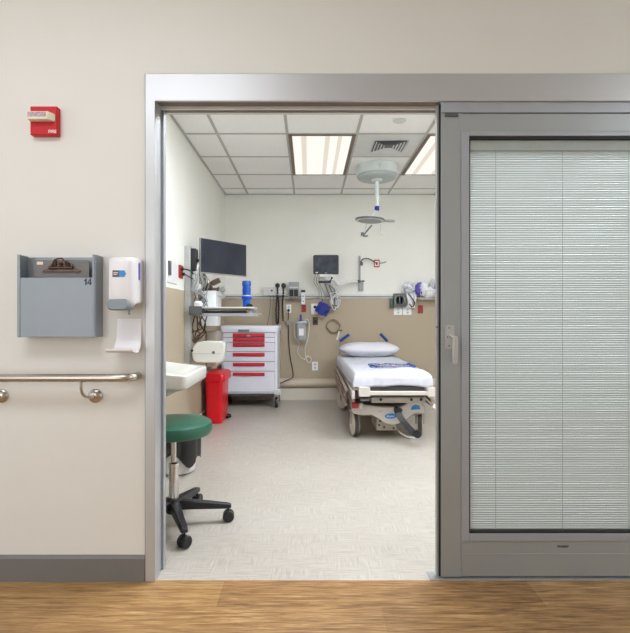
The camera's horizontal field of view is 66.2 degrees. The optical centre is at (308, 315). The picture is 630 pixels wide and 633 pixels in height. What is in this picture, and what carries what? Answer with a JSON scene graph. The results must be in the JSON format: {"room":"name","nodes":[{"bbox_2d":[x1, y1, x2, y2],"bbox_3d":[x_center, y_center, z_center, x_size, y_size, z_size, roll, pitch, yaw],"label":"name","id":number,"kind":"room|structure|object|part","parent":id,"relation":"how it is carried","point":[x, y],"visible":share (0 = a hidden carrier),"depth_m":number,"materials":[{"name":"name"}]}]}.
{"room":"hospital corridor","nodes":[
{"label":"hospital corridor","id":0,"kind":"room"},
{"bbox_2d":[166,115,224,414],"bbox_3d":[-1.154,-0.250,4.300,0.100,2.700,4.300,0,0,0],"label":"wall","id":1,"kind":"structure","parent":0,"point":[195,203],"depth_m":4.28,"materials":[{"name":"paint"}]},
{"bbox_2d":[166,260,176,284],"bbox_3d":[-1.093,-0.343,3.806,0.022,0.175,0.277,0,0,0],"label":"switch plate","id":2,"kind":"object","parent":1,"relation":"attached to","point":[171,267],"visible":1,"depth_m":3.80,"materials":[{"name":"white plastic"}]},
{"bbox_2d":[166,362,206,396],"bbox_3d":[-0.862,0.331,2.680,0.493,0.554,0.500,0,0,0],"label":"sink","id":3,"kind":"object","parent":1,"relation":"attached to","point":[179,376],"visible":0.09,"depth_m":2.58,"materials":[{"name":"ceramic"}]},
{"bbox_2d":[178,265,194,280],"bbox_3d":[-1.058,-0.365,4.231,0.091,0.140,0.301,0,0,0],"label":"outlet","id":4,"kind":"object","parent":1,"relation":"attached to","point":[181,269],"visible":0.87,"depth_m":4.12,"materials":[{"name":"red plastic"}]},
{"bbox_3d":[-1.098,-0.380,4.140,0.012,0.110,0.120,0,0,0],"label":"plate","id":5,"kind":"part","parent":4,"relation":"part of","materials":[{"name":"red plastic"}]},
{"bbox_2d":[191,341,226,362],"bbox_3d":[-0.920,0.315,4.295,0.367,0.192,0.160,0,0,0],"label":"case","id":6,"kind":"object","parent":1,"relation":"attached to","point":[204,351],"visible":1,"depth_m":4.22,"materials":[{"name":"plastic"}]},
{"bbox_2d":[201,291,222,325],"bbox_3d":[-1.007,-0.080,5.005,0.194,0.360,0.230,0,0,0],"label":"sharps container","id":7,"kind":"object","parent":1,"relation":"attached to","point":[211,320],"visible":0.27,"depth_m":4.92,"materials":[{"name":"white plastic"}]},
{"bbox_2d":[206,331,221,366],"bbox_3d":[-1.039,0.352,5.285,0.128,0.375,0.270,0,0,0],"label":"dispenser","id":8,"kind":"object","parent":1,"relation":"attached to","point":[210,335],"visible":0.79,"depth_m":5.15,"materials":[{"name":"beige plastic"}]},
{"bbox_2d":[184,238,261,364],"bbox_3d":[-0.772,-0.133,4.505,0.664,1.145,0.610,0,0,0],"label":"workstation","id":9,"kind":"object","parent":1,"relation":"attached to","point":[216,257],"visible":0.94,"depth_m":4.35,"materials":[{"name":"black plastic"}]},
{"bbox_3d":[-0.958,-0.500,4.457,0.098,0.200,0.402,0,0,30],"label":"monitor arm","id":10,"kind":"part","parent":9,"relation":"part of","materials":[{"name":"black plastic"}]},
{"bbox_3d":[-1.005,-0.369,4.354,0.080,0.288,0.147,0,0,0],"label":"lift arm","id":11,"kind":"part","parent":9,"relation":"part of"},
{"bbox_2d":[194,301,202,305],"bbox_3d":[-0.978,-0.106,4.270,0.075,0.052,0.070,0,0,0],"label":"cradle","id":12,"kind":"object","parent":9,"relation":"on","point":[196,303],"visible":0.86,"depth_m":4.24,"materials":[{"name":"white plastic"}]},
{"bbox_2d":[192,315,206,342],"bbox_3d":[-0.995,0.119,4.358,0.182,0.253,0.080,0,0,-39],"label":"cable bundle","id":13,"kind":"object","parent":9,"relation":"hanging from","point":[194,339],"visible":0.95,"depth_m":4.34,"materials":[{"name":"black plastic"}]},
{"bbox_2d":[191,271,209,306],"bbox_3d":[-0.960,-0.243,4.282,0.114,0.320,0.154,0,0,27],"label":"cable bundle","id":14,"kind":"object","parent":9,"relation":"hanging from","point":[207,279],"visible":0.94,"depth_m":4.28,"materials":[{"name":"white plastic"}]},
{"bbox_2d":[201,278,225,306],"bbox_3d":[-0.884,-0.216,4.482,0.224,0.271,0.148,0,0,0],"label":"barcode scanner","id":15,"kind":"object","parent":9,"relation":"on","point":[212,294],"visible":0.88,"depth_m":4.42,"materials":[{"name":"white plastic"}]},
{"bbox_2d":[199,238,245,276],"bbox_3d":[-0.806,-0.545,4.576,0.367,0.320,0.470,0,0,0],"label":"monitor","id":16,"kind":"object","parent":9,"relation":"on","point":[216,257],"depth_m":4.54,"materials":[{"name":"black plastic"}]},
{"bbox_2d":[205,311,246,312],"bbox_3d":[-0.740,-0.035,4.330,0.360,0.020,0.140,0,0,0],"label":"keyboard","id":17,"kind":"object","parent":9,"relation":"on","point":[205,311],"visible":0.97,"depth_m":4.26,"materials":[{"name":"black plastic"}]},
{"bbox_2d":[201,308,261,315],"bbox_3d":[-0.698,-0.034,4.388,0.515,0.072,0.304,0,0,0],"label":"keyboard tray","id":18,"kind":"object","parent":9,"relation":"on","point":[252,310],"depth_m":4.26,"materials":[{"name":"grey metal"}]},
{"bbox_2d":[241,281,251,306],"bbox_3d":[-0.574,-0.203,4.440,0.094,0.244,0.094,0,0,0],"label":"wipes canister","id":19,"kind":"object","parent":9,"relation":"on","point":[246,296],"visible":0.88,"depth_m":4.41,"materials":[{"name":"blue plastic"}]},
{"bbox_2d":[0,0,629,554],"bbox_3d":[0.000,-0.250,2.080,8.000,2.700,0.140,0,0,0],"label":"wall","id":20,"kind":"structure","parent":0,"point":[72,467],"depth_m":2.01,"materials":[{"name":"paint"}]},
{"bbox_2d":[27,106,59,136],"bbox_3d":[-1.089,-0.802,1.979,0.110,0.118,0.061,0,0,0],"label":"fire alarm","id":21,"kind":"object","parent":20,"relation":"attached to","point":[44,120],"visible":1,"depth_m":1.98,"materials":[{"name":"red plastic"}]},
{"bbox_2d":[17,254,102,336],"bbox_3d":[-1.014,-0.081,1.973,0.315,0.333,0.073,0,0,0],"label":"file holder","id":22,"kind":"object","parent":20,"relation":"attached to","point":[46,307],"visible":1,"depth_m":1.94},
{"bbox_3d":[-1.165,-0.081,1.973,0.013,0.333,0.073,0,0,0],"label":"panel","id":23,"kind":"part","parent":22,"relation":"part of","materials":[{"name":"grey metal"}]},
{"bbox_3d":[-1.014,-0.035,1.940,0.290,0.238,0.005,0,0,0],"label":"panel","id":24,"kind":"part","parent":22,"relation":"part of","materials":[{"name":"grey metal"}]},
{"bbox_3d":[-1.014,-0.080,2.007,0.311,0.327,0.005,0,0,0],"label":"panel","id":25,"kind":"part","parent":22,"relation":"part of","materials":[{"name":"grey plastic"}]},
{"bbox_2d":[34,258,88,277],"bbox_3d":[-1.008,-0.080,1.961,0.222,0.315,0.025,0,0,0],"label":"clipboard","id":26,"kind":"object","parent":22,"relation":"in","point":[55,268],"visible":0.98,"depth_m":1.97,"materials":[{"name":"plastic"}]},
{"bbox_3d":[-0.863,-0.081,1.973,0.012,0.333,0.073,0,0,0],"label":"panel","id":27,"kind":"part","parent":22,"relation":"part of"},
{"bbox_2d":[0,372,141,402],"bbox_3d":[-2.348,0.296,1.964,3.305,0.130,0.098,0,0,0],"label":"handrail","id":28,"kind":"object","parent":20,"relation":"attached to","point":[95,395],"visible":1,"depth_m":1.92,"materials":[{"name":"metal"}]},
{"bbox_3d":[-2.348,0.248,1.962,3.305,0.033,0.094,0,0,0],"label":"rail","id":29,"kind":"part","parent":28,"relation":"part of","materials":[{"name":"metal"}]},
{"bbox_2d":[0,555,144,581],"bbox_3d":[-2.340,1.046,2.004,3.320,0.107,0.012,0,0,0],"label":"baseboard","id":30,"kind":"structure","parent":20,"relation":"attached to","point":[13,568],"depth_m":2.00,"materials":[{"name":"rubber"}]},
{"bbox_2d":[106,319,140,352],"bbox_3d":[-0.746,0.080,1.952,0.115,0.135,0.115,0,0,0],"label":"drip tray","id":31,"kind":"object","parent":20,"relation":"attached to","point":[128,336],"visible":1,"depth_m":2.00,"materials":[{"name":"white plastic"}]},
{"bbox_2d":[107,257,142,314],"bbox_3d":[-0.744,-0.120,1.952,0.112,0.231,0.116,0,0,0],"label":"soap dispenser","id":32,"kind":"object","parent":20,"relation":"attached to","point":[125,273],"visible":1,"depth_m":1.90,"materials":[{"name":"white plastic"}]},
{"bbox_2d":[160,109,165,570],"bbox_3d":[-0.649,0.101,2.107,0.036,1.998,0.085,0,0,0],"label":"trim","id":33,"kind":"structure","parent":20,"relation":"attached to","point":[162,112],"depth_m":2.10,"materials":[{"name":"silver metal"}]},
{"bbox_2d":[157,102,439,114],"bbox_3d":[0.572,-0.943,2.107,2.417,0.114,0.085,0,0,0],"label":"trim","id":34,"kind":"structure","parent":20,"relation":"attached to","point":[161,107],"depth_m":2.07,"materials":[{"name":"grey metal"}]},
{"bbox_2d":[145,74,629,581],"bbox_3d":[0.576,0.045,2.074,2.508,2.110,0.152,0,0,0],"label":"trim","id":35,"kind":"structure","parent":20,"relation":"attached to","point":[158,87],"depth_m":2.00,"materials":[{"name":"metal"}]},
{"bbox_2d":[435,102,629,576],"bbox_3d":[1.135,0.096,2.018,1.210,1.984,0.089,0,0,0],"label":"door","id":36,"kind":"structure","parent":20,"relation":"in","point":[532,251],"depth_m":2.04,"materials":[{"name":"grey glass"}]},
{"bbox_3d":[0.586,0.088,2.011,0.036,0.100,0.007,0,0,0],"label":"latch plate","id":37,"kind":"part","parent":36,"relation":"part of","materials":[{"name":"silver metal"}]},
{"bbox_3d":[0.595,0.134,1.991,0.022,0.123,0.042,0,0,-22],"label":"latch lever","id":38,"kind":"part","parent":36,"relation":"part of","materials":[{"name":"silver metal"}]},
{"bbox_3d":[1.067,0.103,2.034,0.562,1.599,0.002,0,0,0],"label":"ladder cord","id":39,"kind":"part","parent":36,"relation":"part of","materials":[{"name":"white"}]},
{"bbox_3d":[1.147,-0.808,2.039,1.025,0.074,0.046,0,0,0],"label":"rail","id":40,"kind":"part","parent":36,"relation":"part of","materials":[{"name":"grey metal"}]},
{"bbox_3d":[1.147,1.012,2.038,1.025,0.148,0.048,0,0,0],"label":"rail","id":41,"kind":"part","parent":36,"relation":"part of","materials":[{"name":"grey metal"}]},
{"bbox_3d":[1.136,-0.718,2.042,0.925,0.042,0.023,0,0,0],"label":"head rail","id":42,"kind":"part","parent":36,"relation":"part of","materials":[{"name":"grey metal"}]},
{"bbox_2d":[470,151,629,528],"bbox_3d":[1.136,0.101,2.041,0.921,1.596,0.005,0,0,0],"label":"blind","id":43,"kind":"object","parent":36,"relation":"in","point":[550,233],"depth_m":2.04,"materials":[{"name":"white plastic"}]},
{"bbox_2d":[0,400,629,632],"bbox_3d":[0.000,1.125,2.425,8.000,0.050,8.050,0,0,0],"label":"floor","id":44,"kind":"structure","parent":0,"point":[310,498],"depth_m":2.14,"materials":[{"name":"plastic"}]},
{"bbox_2d":[166,438,200,474],"bbox_3d":[-0.931,0.941,3.416,0.326,0.317,0.318,0,0,0],"label":"waste bin","id":45,"kind":"object","parent":44,"relation":"on","point":[187,452],"visible":0.23,"depth_m":3.30,"materials":[{"name":"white plastic"}]},
{"bbox_2d":[166,414,233,548],"bbox_3d":[-0.701,0.823,2.559,0.602,0.552,0.606,0,0,0],"label":"stool","id":46,"kind":"object","parent":44,"relation":"on","point":[179,427],"visible":0.68,"depth_m":2.52,"materials":[{"name":"green leather"}]},
{"bbox_3d":[-0.829,0.997,2.439,0.280,0.058,0.059,0,0,-44],"label":"leg","id":47,"kind":"part","parent":46,"relation":"part of","materials":[{"name":"black plastic"}]},
{"bbox_3d":[-0.645,0.997,2.406,0.059,0.058,0.280,0,0,-25],"label":"leg","id":48,"kind":"part","parent":46,"relation":"part of","materials":[{"name":"black plastic"}]},
{"bbox_3d":[-0.714,0.586,2.550,0.402,0.078,0.402,0,0,0],"label":"seat","id":49,"kind":"part","parent":46,"relation":"part of","materials":[{"name":"green leather"}]},
{"bbox_3d":[-0.681,0.997,2.707,0.059,0.058,0.280,0,0,12],"label":"leg","id":50,"kind":"part","parent":46,"relation":"part of","materials":[{"name":"black plastic"}]},
{"bbox_3d":[-0.556,0.997,2.572,0.280,0.058,0.059,0,0,-8],"label":"leg","id":51,"kind":"part","parent":46,"relation":"part of","materials":[{"name":"black plastic"}]},
{"bbox_2d":[204,369,230,423],"bbox_3d":[-0.951,0.836,5.109,0.233,0.520,0.450,0,0,0],"label":"bin","id":52,"kind":"object","parent":44,"relation":"on","point":[216,380],"visible":0.99,"depth_m":4.91,"materials":[{"name":"red plastic"}]},
{"bbox_3d":[-0.961,0.623,5.109,0.212,0.094,0.450,0,0,0],"label":"lid","id":53,"kind":"part","parent":52,"relation":"part of","materials":[{"name":"red plastic"}]},
{"bbox_2d":[220,325,280,407],"bbox_3d":[-0.703,0.609,5.995,0.730,0.980,0.531,0,0,0],"label":"cart","id":54,"kind":"object","parent":44,"relation":"on","point":[252,358],"visible":0.82,"depth_m":5.75,"materials":[{"name":"grey plastic"}]},
{"bbox_3d":[-0.716,0.693,5.742,0.377,0.040,0.020,0,0,0],"label":"handle","id":55,"kind":"part","parent":54,"relation":"part of","materials":[{"name":"red plastic"}]},
{"bbox_3d":[-0.715,0.600,5.900,0.611,0.108,0.300,0,0,0],"label":"drawer","id":56,"kind":"part","parent":54,"relation":"part of","materials":[{"name":"white plastic"}]},
{"bbox_3d":[-0.716,0.578,5.742,0.377,0.041,0.020,0,0,0],"label":"handle","id":57,"kind":"part","parent":54,"relation":"part of","materials":[{"name":"red plastic"}]},
{"bbox_3d":[-0.716,0.460,5.742,0.377,0.041,0.020,0,0,0],"label":"handle","id":58,"kind":"part","parent":54,"relation":"part of","materials":[{"name":"red plastic"}]},
{"bbox_3d":[-0.716,0.344,5.742,0.377,0.047,0.020,0,0,0],"label":"handle","id":59,"kind":"part","parent":54,"relation":"part of","materials":[{"name":"red plastic"}]},
{"bbox_3d":[-0.715,0.286,5.900,0.611,0.050,0.300,0,0,0],"label":"drawer","id":60,"kind":"part","parent":54,"relation":"part of","materials":[{"name":"white plastic"}]},
{"bbox_3d":[-0.716,0.284,5.742,0.377,0.045,0.020,0,0,0],"label":"handle","id":61,"kind":"part","parent":54,"relation":"part of","materials":[{"name":"red plastic"}]},
{"bbox_3d":[-0.715,0.227,5.900,0.611,0.049,0.300,0,0,0],"label":"drawer","id":62,"kind":"part","parent":54,"relation":"part of","materials":[{"name":"red plastic"}]},
{"bbox_3d":[-0.716,0.229,5.742,0.377,0.046,0.020,0,0,0],"label":"handle","id":63,"kind":"part","parent":54,"relation":"part of","materials":[{"name":"red plastic"}]},
{"bbox_3d":[-0.715,0.483,5.900,0.611,0.109,0.300,0,0,0],"label":"drawer","id":64,"kind":"part","parent":54,"relation":"part of","materials":[{"name":"plastic"}]},
{"bbox_3d":[-0.715,0.370,5.900,0.611,0.099,0.300,0,0,0],"label":"drawer","id":65,"kind":"part","parent":54,"relation":"part of","materials":[{"name":"plastic"}]},
{"bbox_3d":[-0.712,0.936,6.010,0.651,0.028,0.460,0,0,0],"label":"under frame","id":66,"kind":"part","parent":54,"relation":"part of","materials":[{"name":"grey metal"}]},
{"bbox_3d":[-0.715,0.783,5.900,0.611,0.241,0.300,0,0,0],"label":"drawer","id":67,"kind":"part","parent":54,"relation":"part of","materials":[{"name":"white plastic"}]},
{"bbox_2d":[335,333,434,438],"bbox_3d":[0.721,0.659,5.114,0.805,0.880,2.188,0,0,0],"label":"hospital bed","id":68,"kind":"object","parent":44,"relation":"on","point":[389,406],"visible":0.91,"depth_m":4.27,"materials":[{"name":"beige metal"}]},
{"bbox_3d":[0.353,0.715,5.115,0.070,0.189,1.671,0,0,0],"label":"rail","id":69,"kind":"part","parent":68,"relation":"part of","materials":[{"name":"beige plastic"}]},
{"bbox_3d":[0.455,0.280,6.190,0.136,0.108,0.035,0,0,0],"label":"push handle","id":70,"kind":"part","parent":68,"relation":"part of","materials":[{"name":"blue plastic"}]},
{"bbox_3d":[0.381,0.680,5.135,0.028,0.070,1.990,0,0,0],"label":"frame rail","id":71,"kind":"part","parent":68,"relation":"part of","materials":[{"name":"beige plastic"}]},
{"bbox_3d":[0.472,0.647,4.152,0.097,0.079,0.095,0,0,0],"label":"corner plate","id":72,"kind":"part","parent":68,"relation":"part of","materials":[{"name":"white plastic"}]},
{"bbox_3d":[0.960,0.276,6.190,0.113,0.113,0.035,0,0,0],"label":"push handle","id":73,"kind":"part","parent":68,"relation":"part of","materials":[{"name":"blue plastic"}]},
{"bbox_2d":[336,355,432,387],"bbox_3d":[0.722,0.549,5.145,0.765,0.158,2.002,0,0,0],"label":"sheet","id":74,"kind":"object","parent":68,"relation":"on","point":[356,370],"visible":0.83,"depth_m":4.22,"materials":[{"name":"white fabric"}]},
{"bbox_2d":[340,342,399,356],"bbox_3d":[0.735,0.411,5.900,0.720,0.191,0.420,0,0,0],"label":"pillow","id":75,"kind":"object","parent":74,"relation":"on","point":[355,349],"visible":0.97,"depth_m":5.72,"materials":[{"name":"white fabric"}]},
{"bbox_2d":[368,363,415,367],"bbox_3d":[0.790,0.475,4.670,0.439,0.030,0.261,0,0,0],"label":"plastic bag","id":76,"kind":"object","parent":74,"relation":"on","point":[371,365],"visible":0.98,"depth_m":4.65,"materials":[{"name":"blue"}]},
{"bbox_3d":[0.730,0.863,5.180,0.620,0.075,1.680,0,0,0],"label":"frame","id":77,"kind":"part","parent":68,"relation":"part of","materials":[{"name":"beige plastic"}]},
{"bbox_3d":[1.043,0.714,4.134,0.125,0.096,0.043,0,0,13],"label":"release lever","id":78,"kind":"part","parent":68,"relation":"part of","materials":[{"name":"beige plastic"}]},
{"bbox_3d":[1.045,0.647,4.152,0.077,0.079,0.095,0,0,0],"label":"corner plate","id":79,"kind":"part","parent":68,"relation":"part of","materials":[{"name":"white plastic"}]},
{"bbox_2d":[427,572,629,580],"bbox_3d":[1.142,1.099,2.038,1.276,0.003,0.063,0,0,0],"label":"trim","id":80,"kind":"structure","parent":44,"relation":"on","point":[432,576],"depth_m":2.02,"materials":[{"name":"silver metal"}]},
{"bbox_2d":[225,195,434,387],"bbox_3d":[0.748,-0.250,6.400,3.704,2.700,0.100,0,0,0],"label":"wall","id":81,"kind":"structure","parent":0,"point":[281,235],"depth_m":6.35,"materials":[{"name":"paint"}]},
{"bbox_2d":[264,283,285,324],"bbox_3d":[-0.441,-0.147,6.285,0.288,0.559,0.130,0,0,0],"label":"otoscope set","id":82,"kind":"object","parent":81,"relation":"attached to","point":[277,290],"visible":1,"depth_m":6.25,"materials":[{"name":"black plastic"}]},
{"bbox_3d":[-0.409,-0.086,6.260,0.062,0.388,0.028,0,0,0],"label":"coiled cord","id":83,"kind":"part","parent":82,"relation":"part of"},
{"bbox_3d":[-0.336,-0.107,6.260,0.040,0.350,0.038,0,0,0],"label":"coiled cord","id":84,"kind":"part","parent":82,"relation":"part of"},
{"bbox_2d":[232,388,338,399],"bbox_3d":[0.748,1.021,6.340,3.704,0.158,0.020,0,0,0],"label":"baseboard","id":85,"kind":"structure","parent":81,"relation":"attached to","point":[286,393],"depth_m":6.33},
{"bbox_2d":[280,309,293,383],"bbox_3d":[-0.302,0.394,6.296,0.202,0.974,0.088,0,0,0],"label":"electrical cable","id":86,"kind":"object","parent":81,"relation":"attached to","point":[288,310],"visible":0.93,"depth_m":6.33,"materials":[{"name":"black rubber"}]},
{"bbox_2d":[286,305,290,312],"bbox_3d":[-0.266,-0.095,6.345,0.064,0.112,0.010,0,0,0],"label":"power outlet","id":87,"kind":"object","parent":81,"relation":"attached to","point":[287,306],"visible":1,"depth_m":6.34,"materials":[{"name":"white plastic"}]},
{"bbox_2d":[289,282,298,298],"bbox_3d":[-0.196,-0.331,6.287,0.134,0.217,0.124,0,0,0],"label":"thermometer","id":88,"kind":"object","parent":81,"relation":"attached to","point":[293,286],"visible":1,"depth_m":6.24,"materials":[{"name":"grey plastic"}]},
{"bbox_2d":[286,314,311,362],"bbox_3d":[-0.133,0.297,6.270,0.339,0.637,0.160,0,0,0],"label":"canister","id":89,"kind":"object","parent":81,"relation":"attached to","point":[301,331],"visible":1,"depth_m":6.26,"materials":[{"name":"white plastic"}]},
{"bbox_2d":[296,323,305,339],"bbox_3d":[-0.099,0.204,6.260,0.132,0.215,0.132,0,0,0],"label":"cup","id":90,"kind":"object","parent":89,"relation":"on","point":[301,331],"depth_m":6.19,"materials":[{"name":"white plastic"}]},
{"bbox_2d":[301,305,305,311],"bbox_3d":[-0.070,-0.099,6.345,0.060,0.098,0.010,0,0,0],"label":"outlet","id":91,"kind":"object","parent":81,"relation":"attached to","point":[303,307],"visible":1,"depth_m":6.34,"materials":[{"name":"red plastic"}]},
{"bbox_2d":[311,304,317,313],"bbox_3d":[0.073,-0.092,6.327,0.089,0.141,0.044,0,0,0],"label":"outlet panel","id":92,"kind":"object","parent":81,"relation":"attached to","point":[313,306],"visible":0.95,"depth_m":6.32,"materials":[{"name":"white plastic"}]},
{"bbox_2d":[312,362,317,369],"bbox_3d":[0.079,0.658,6.345,0.079,0.113,0.010,0,0,0],"label":"power outlet","id":93,"kind":"object","parent":81,"relation":"attached to","point":[314,364],"visible":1,"depth_m":6.34,"materials":[{"name":"white plastic"}]},
{"bbox_2d":[313,317,317,324],"bbox_3d":[0.083,0.066,6.330,0.068,0.105,0.040,0,0,0],"label":"outlet","id":94,"kind":"object","parent":81,"relation":"attached to","point":[315,319],"visible":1,"depth_m":6.34,"materials":[{"name":"plastic"}]},
{"bbox_2d":[225,294,434,297],"bbox_3d":[0.748,-0.260,6.333,3.684,0.051,0.034,0,0,0],"label":"rail","id":95,"kind":"object","parent":81,"relation":"attached to","point":[226,295],"visible":0.56,"depth_m":6.32,"materials":[{"name":"grey metal"}]},
{"bbox_2d":[301,290,304,303],"bbox_3d":[-0.076,-0.245,6.285,0.056,0.184,0.061,0,0,0],"label":"suction regulator","id":96,"kind":"object","parent":95,"relation":"hanging from","point":[302,291],"visible":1,"depth_m":6.26,"materials":[{"name":"white plastic"}]},
{"bbox_2d":[315,299,330,315],"bbox_3d":[0.179,-0.106,6.254,0.205,0.224,0.119,0,0,0],"label":"pressure cuff","id":97,"kind":"object","parent":95,"relation":"hanging from","point":[323,308],"visible":1,"depth_m":6.21,"materials":[{"name":"blue fabric"}]},
{"bbox_2d":[393,293,405,306],"bbox_3d":[1.178,-0.207,6.303,0.154,0.171,0.093,0,0,0],"label":"pressure gauge","id":98,"kind":"object","parent":95,"relation":"attached to","point":[399,299],"visible":1,"depth_m":6.26,"materials":[{"name":"grey plastic"}]},
{"bbox_2d":[402,282,414,292],"bbox_3d":[1.298,-0.369,6.267,0.194,0.156,0.113,0,0,0],"label":"clear bag","id":99,"kind":"object","parent":95,"relation":"hanging from","point":[406,282],"visible":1,"depth_m":6.28,"materials":[{"name":"white"}]},
{"bbox_2d":[406,291,416,307],"bbox_3d":[1.329,-0.211,6.289,0.135,0.225,0.065,0,0,0],"label":"tubing","id":100,"kind":"object","parent":95,"relation":"hanging from","point":[410,301],"visible":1,"depth_m":6.27,"materials":[{"name":"white plastic"}]},
{"bbox_2d":[418,290,434,299],"bbox_3d":[1.612,-0.272,6.239,0.383,0.121,0.163,0,0,0],"label":"wire basket","id":101,"kind":"object","parent":95,"relation":"attached to","point":[420,290],"visible":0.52,"depth_m":6.16,"materials":[{"name":"white metal"}]},
{"bbox_2d":[415,282,421,295],"bbox_3d":[1.429,-0.345,6.241,0.126,0.191,0.135,0,0,0],"label":"bag","id":102,"kind":"object","parent":101,"relation":"in","point":[417,286],"visible":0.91,"depth_m":6.21,"materials":[{"name":"purple plastic"}]},
{"bbox_2d":[424,287,434,298],"bbox_3d":[1.550,-0.299,6.243,0.225,0.150,0.155,0,0,0],"label":"bag","id":103,"kind":"object","parent":101,"relation":"in","point":[430,288],"visible":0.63,"depth_m":6.18,"materials":[{"name":"white plastic"}]},
{"bbox_2d":[420,282,428,295],"bbox_3d":[1.479,-0.350,6.208,0.139,0.188,0.110,0,0,0],"label":"bag","id":104,"kind":"object","parent":103,"relation":"on","point":[424,286],"visible":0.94,"depth_m":6.17,"materials":[{"name":"white plastic"}]},
{"bbox_2d":[326,318,341,339],"bbox_3d":[0.329,0.171,6.321,0.210,0.283,0.057,0,0,0],"label":"coiled hose","id":105,"kind":"object","parent":81,"relation":"attached to","point":[338,330],"visible":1,"depth_m":6.30,"materials":[{"name":"beige plastic"}]},
{"bbox_2d":[313,255,364,290],"bbox_3d":[0.407,-0.559,6.143,0.745,0.460,0.200,0,0,-22],"label":"patient monitor","id":106,"kind":"object","parent":81,"relation":"attached to","point":[325,266],"visible":1,"depth_m":6.02,"materials":[{"name":"black plastic"}]},
{"bbox_2d":[314,275,325,298],"bbox_3d":[0.131,-0.365,6.144,0.100,0.324,0.219,0,0,26],"label":"lead","id":107,"kind":"object","parent":106,"relation":"hanging from","point":[315,275],"visible":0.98,"depth_m":6.11,"materials":[{"name":"grey plastic"}]},
{"bbox_3d":[0.209,-0.452,6.040,0.182,0.076,0.080,0,0,0],"label":"release handle","id":108,"kind":"part","parent":106,"relation":"part of","materials":[{"name":"white plastic"}]},
{"bbox_2d":[325,283,338,308],"bbox_3d":[0.294,-0.255,6.230,0.204,0.341,0.065,0,0,-4],"label":"lead","id":109,"kind":"object","parent":106,"relation":"hanging from","point":[325,283],"visible":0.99,"depth_m":6.22,"materials":[{"name":"grey plastic"}]},
{"bbox_2d":[324,283,340,310],"bbox_3d":[0.303,-0.247,6.231,0.217,0.359,0.074,0,0,0],"label":"lead","id":110,"kind":"object","parent":106,"relation":"hanging from","point":[332,297],"visible":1,"depth_m":6.21,"materials":[{"name":"white plastic"}]},
{"bbox_3d":[0.421,-0.441,6.129,0.510,0.139,0.101,0,0,-29],"label":"swing arm","id":111,"kind":"part","parent":106,"relation":"part of"},
{"bbox_2d":[360,258,385,266],"bbox_3d":[0.843,-0.698,6.320,0.343,0.118,0.055,0,0,-8],"label":"cable","id":112,"kind":"object","parent":106,"relation":"attached to","point":[377,263],"visible":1,"depth_m":6.33,"materials":[{"name":"grey plastic"}]},
{"bbox_2d":[280,379,434,386],"bbox_3d":[0.748,0.878,6.319,3.704,0.111,0.062,0,0,0],"label":"trim","id":113,"kind":"structure","parent":81,"relation":"attached to","point":[292,382],"depth_m":6.29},
{"bbox_2d":[394,307,401,314],"bbox_3d":[1.170,-0.065,6.345,0.108,0.098,0.010,0,0,0],"label":"power outlet","id":114,"kind":"object","parent":81,"relation":"attached to","point":[397,310],"visible":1,"depth_m":6.34,"materials":[{"name":"white plastic"}]},
{"bbox_2d":[403,307,411,314],"bbox_3d":[1.292,-0.065,6.345,0.110,0.098,0.010,0,0,0],"label":"power outlet","id":115,"kind":"object","parent":81,"relation":"attached to","point":[406,311],"visible":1,"depth_m":6.34,"materials":[{"name":"white plastic"}]},
{"bbox_2d":[418,305,422,312],"bbox_3d":[1.463,-0.089,6.345,0.067,0.106,0.010,0,0,0],"label":"outlet","id":116,"kind":"object","parent":81,"relation":"attached to","point":[420,307],"visible":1,"depth_m":6.34,"materials":[{"name":"red plastic"}]},
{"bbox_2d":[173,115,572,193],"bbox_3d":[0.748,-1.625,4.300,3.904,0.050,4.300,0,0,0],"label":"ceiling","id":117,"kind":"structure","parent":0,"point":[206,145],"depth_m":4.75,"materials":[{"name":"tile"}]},
{"bbox_2d":[288,134,355,174],"bbox_3d":[0.115,-1.593,4.845,0.596,0.013,1.210,0,0,0],"label":"recessed light","id":118,"kind":"object","parent":117,"relation":"in","point":[311,154],"visible":1,"depth_m":4.73,"materials":[{"name":"white plastic"}]},
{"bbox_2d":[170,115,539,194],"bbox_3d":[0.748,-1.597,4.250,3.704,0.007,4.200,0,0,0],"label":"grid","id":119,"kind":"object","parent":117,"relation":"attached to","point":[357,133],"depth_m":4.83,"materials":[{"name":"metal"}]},
{"bbox_2d":[355,160,397,236],"bbox_3d":[0.724,-1.225,5.169,0.458,0.750,0.452,0,0,0],"label":"light","id":120,"kind":"object","parent":117,"relation":"attached to","point":[376,172],"visible":1,"depth_m":5.06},
{"bbox_3d":[0.652,-1.014,5.170,0.250,0.017,0.250,0,0,0],"label":"lamp glass","id":121,"kind":"part","parent":120,"relation":"part of","materials":[{"name":"grey glass"}]},
{"bbox_2d":[353,135,423,155],"bbox_3d":[0.727,-1.595,4.539,0.588,0.010,0.584,0,0,0],"label":"ceiling vent","id":122,"kind":"object","parent":117,"relation":"in","point":[366,145],"visible":1,"depth_m":4.52,"materials":[{"name":"white metal"}]},
{"bbox_2d":[393,118,405,123],"bbox_3d":[0.740,-1.592,3.950,0.104,0.016,0.104,0,0,0],"label":"sprinkler cover","id":123,"kind":"object","parent":117,"relation":"attached to","point":[397,120],"visible":1,"depth_m":3.93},
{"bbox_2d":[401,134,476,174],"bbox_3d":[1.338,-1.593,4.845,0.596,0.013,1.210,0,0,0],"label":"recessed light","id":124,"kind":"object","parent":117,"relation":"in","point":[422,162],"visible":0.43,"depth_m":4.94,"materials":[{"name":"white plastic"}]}
]}

